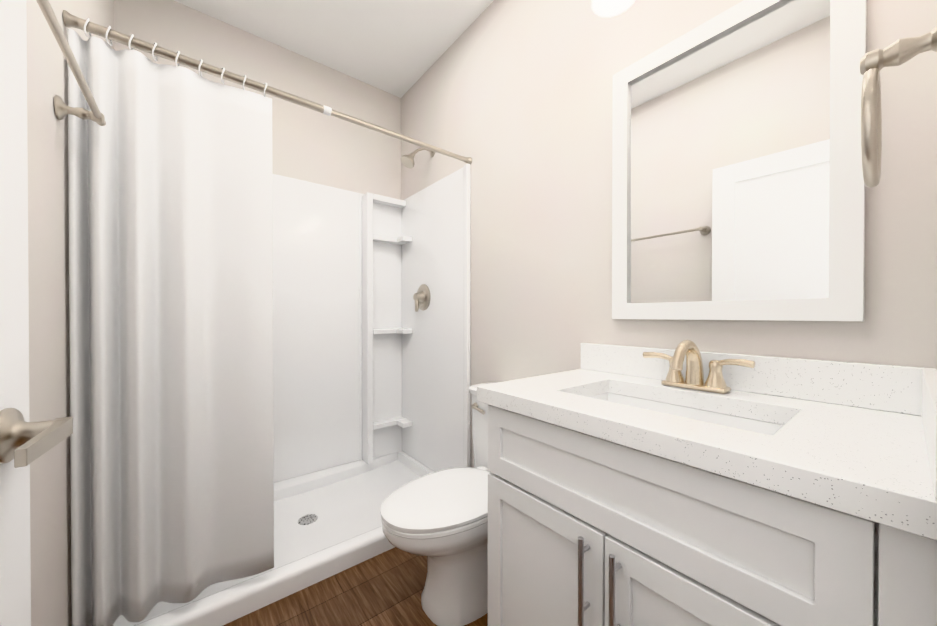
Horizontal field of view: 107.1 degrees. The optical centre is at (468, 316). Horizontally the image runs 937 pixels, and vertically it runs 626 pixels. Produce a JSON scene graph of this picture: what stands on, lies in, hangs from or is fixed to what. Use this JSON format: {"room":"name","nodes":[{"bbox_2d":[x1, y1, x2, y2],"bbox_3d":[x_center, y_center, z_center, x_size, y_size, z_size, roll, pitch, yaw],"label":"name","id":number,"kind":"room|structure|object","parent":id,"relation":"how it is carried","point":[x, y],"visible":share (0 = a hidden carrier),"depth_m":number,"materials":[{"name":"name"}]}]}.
{"room":"bathroom","nodes":[
{"label":"bathroom","id":0,"kind":"room"},
{"bbox_2d":[26,0,114,625],"bbox_3d":[-0.944,-0.267,0.617,0.120,2.740,2.830,0,0,-38],"label":"wall","id":1,"kind":"structure","parent":0,"point":[49,342],"depth_m":0.90,"materials":[{"name":"paint"}]},
{"bbox_2d":[0,0,72,625],"bbox_3d":[-0.388,0.079,0.164,0.093,2.030,0.812,0,0,-34],"label":"door","id":2,"kind":"structure","parent":1,"relation":"in","point":[25,442],"depth_m":0.46,"materials":[{"name":"white paint"}]},
{"bbox_2d":[36,0,105,125],"bbox_3d":[-0.909,-0.577,0.745,0.091,0.062,0.684,0,0,-38],"label":"towel bar","id":3,"kind":"object","parent":1,"relation":"attached to","point":[63,110],"visible":1,"depth_m":0.84,"materials":[{"name":"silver metal"}]},
{"bbox_2d":[114,0,400,199],"bbox_3d":[-1.142,-0.276,2.189,1.520,2.740,0.120,0,0,-38],"label":"wall","id":4,"kind":"structure","parent":0,"point":[310,145],"depth_m":2.17,"materials":[{"name":"paint"}]},
{"bbox_2d":[174,0,493,97],"bbox_3d":[-0.301,-1.670,1.119,1.760,0.060,2.830,0,0,-38],"label":"ceiling","id":5,"kind":"structure","parent":0,"point":[398,48],"depth_m":1.97,"materials":[{"name":"white paint"}]},
{"bbox_2d":[223,547,487,625],"bbox_3d":[-0.301,1.130,1.135,1.760,0.060,2.830,0,0,-38],"label":"floor","id":6,"kind":"structure","parent":0,"point":[384,588],"depth_m":1.34,"materials":[{"name":"brown wood"}]},
{"bbox_2d":[113,451,433,625],"bbox_3d":[-0.837,1.046,1.811,1.514,0.100,0.856,0,0,-38],"label":"shower pan","id":7,"kind":"object","parent":6,"relation":"on","point":[327,522],"visible":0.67,"depth_m":1.65,"materials":[{"name":"white plastic"}]},
{"bbox_2d":[272,164,470,482],"bbox_3d":[-0.841,0.074,1.810,1.514,1.864,0.843,0,0,-38],"label":"shower surround","id":8,"kind":"object","parent":7,"relation":"on","point":[370,363],"visible":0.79,"depth_m":2.25,"materials":[{"name":"white plastic"}]},
{"bbox_2d":[413,284,429,311],"bbox_3d":[-0.329,-0.127,2.292,0.071,0.184,0.176,0,0,-38],"label":"shower valve","id":9,"kind":"object","parent":8,"relation":"attached to","point":[421,297],"visible":1,"depth_m":2.27,"materials":[{"name":"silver metal"}]},
{"bbox_2d":[380,382,498,625],"bbox_3d":[-0.001,0.715,1.389,0.719,0.768,0.440,0,0,-38],"label":"toilet","id":10,"kind":"object","parent":6,"relation":"on","point":[439,519],"visible":0.56,"depth_m":1.25,"materials":[{"name":"white ceramic"}]},
{"bbox_2d":[477,340,936,625],"bbox_3d":[0.499,0.583,0.883,0.569,1.037,0.843,0,0,-38],"label":"bathroom vanity","id":11,"kind":"object","parent":6,"relation":"on","point":[686,483],"visible":1,"depth_m":0.68,"materials":[{"name":"white paint"}]},
{"bbox_2d":[401,0,936,467],"bbox_3d":[0.342,-0.273,1.636,0.120,2.740,2.830,0,0,-38],"label":"wall","id":12,"kind":"structure","parent":0,"point":[513,98],"depth_m":1.41,"materials":[{"name":"paint"}]},
{"bbox_2d":[63,10,471,163],"bbox_3d":[-0.587,-0.877,1.484,1.516,0.042,0.042,0,0,-38],"label":"curtain rod","id":13,"kind":"object","parent":12,"relation":"attached to","point":[71,20],"visible":1,"depth_m":1.25,"materials":[{"name":"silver metal"}]},
{"bbox_2d":[67,18,273,625],"bbox_3d":[-0.982,0.039,1.200,0.529,1.872,0.084,0,0,-38],"label":"shower curtain","id":14,"kind":"object","parent":13,"relation":"hanging from","point":[170,190],"visible":0.98,"depth_m":1.17,"materials":[{"name":"white fabric"}]},
{"bbox_2d":[401,147,434,168],"bbox_3d":[-0.320,-1.018,2.186,0.227,0.176,0.092,0,0,-38],"label":"shower head","id":15,"kind":"object","parent":12,"relation":"attached to","point":[407,161],"visible":0.88,"depth_m":2.15},
{"bbox_2d":[592,0,634,16],"bbox_3d":[0.641,-1.114,0.969,0.228,0.179,0.580,0,0,-38],"label":"sconce","id":16,"kind":"object","parent":12,"relation":"attached to","point":[606,8],"visible":1,"depth_m":1.17,"materials":[{"name":"white glass"}]},
{"bbox_2d":[612,0,866,321],"bbox_3d":[0.723,-0.436,1.034,0.024,0.890,0.609,0,0,-38],"label":"mirror","id":17,"kind":"object","parent":12,"relation":"attached to","point":[738,188],"visible":0.96,"depth_m":0.97,"materials":[{"name":"white mirror"}]},
{"bbox_3d":[0.429,-0.264,0.206,1.520,2.740,0.120,0,0,-38],"label":"wall","id":18,"kind":"structure","parent":0,"visible":0},
{"bbox_2d":[860,26,936,187],"bbox_3d":[0.657,-0.322,0.522,0.163,0.232,0.090,0,0,-38],"label":"towel ring","id":19,"kind":"object","parent":18,"relation":"attached to","point":[898,52],"visible":1,"depth_m":0.51,"materials":[{"name":"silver metal"}]}
]}

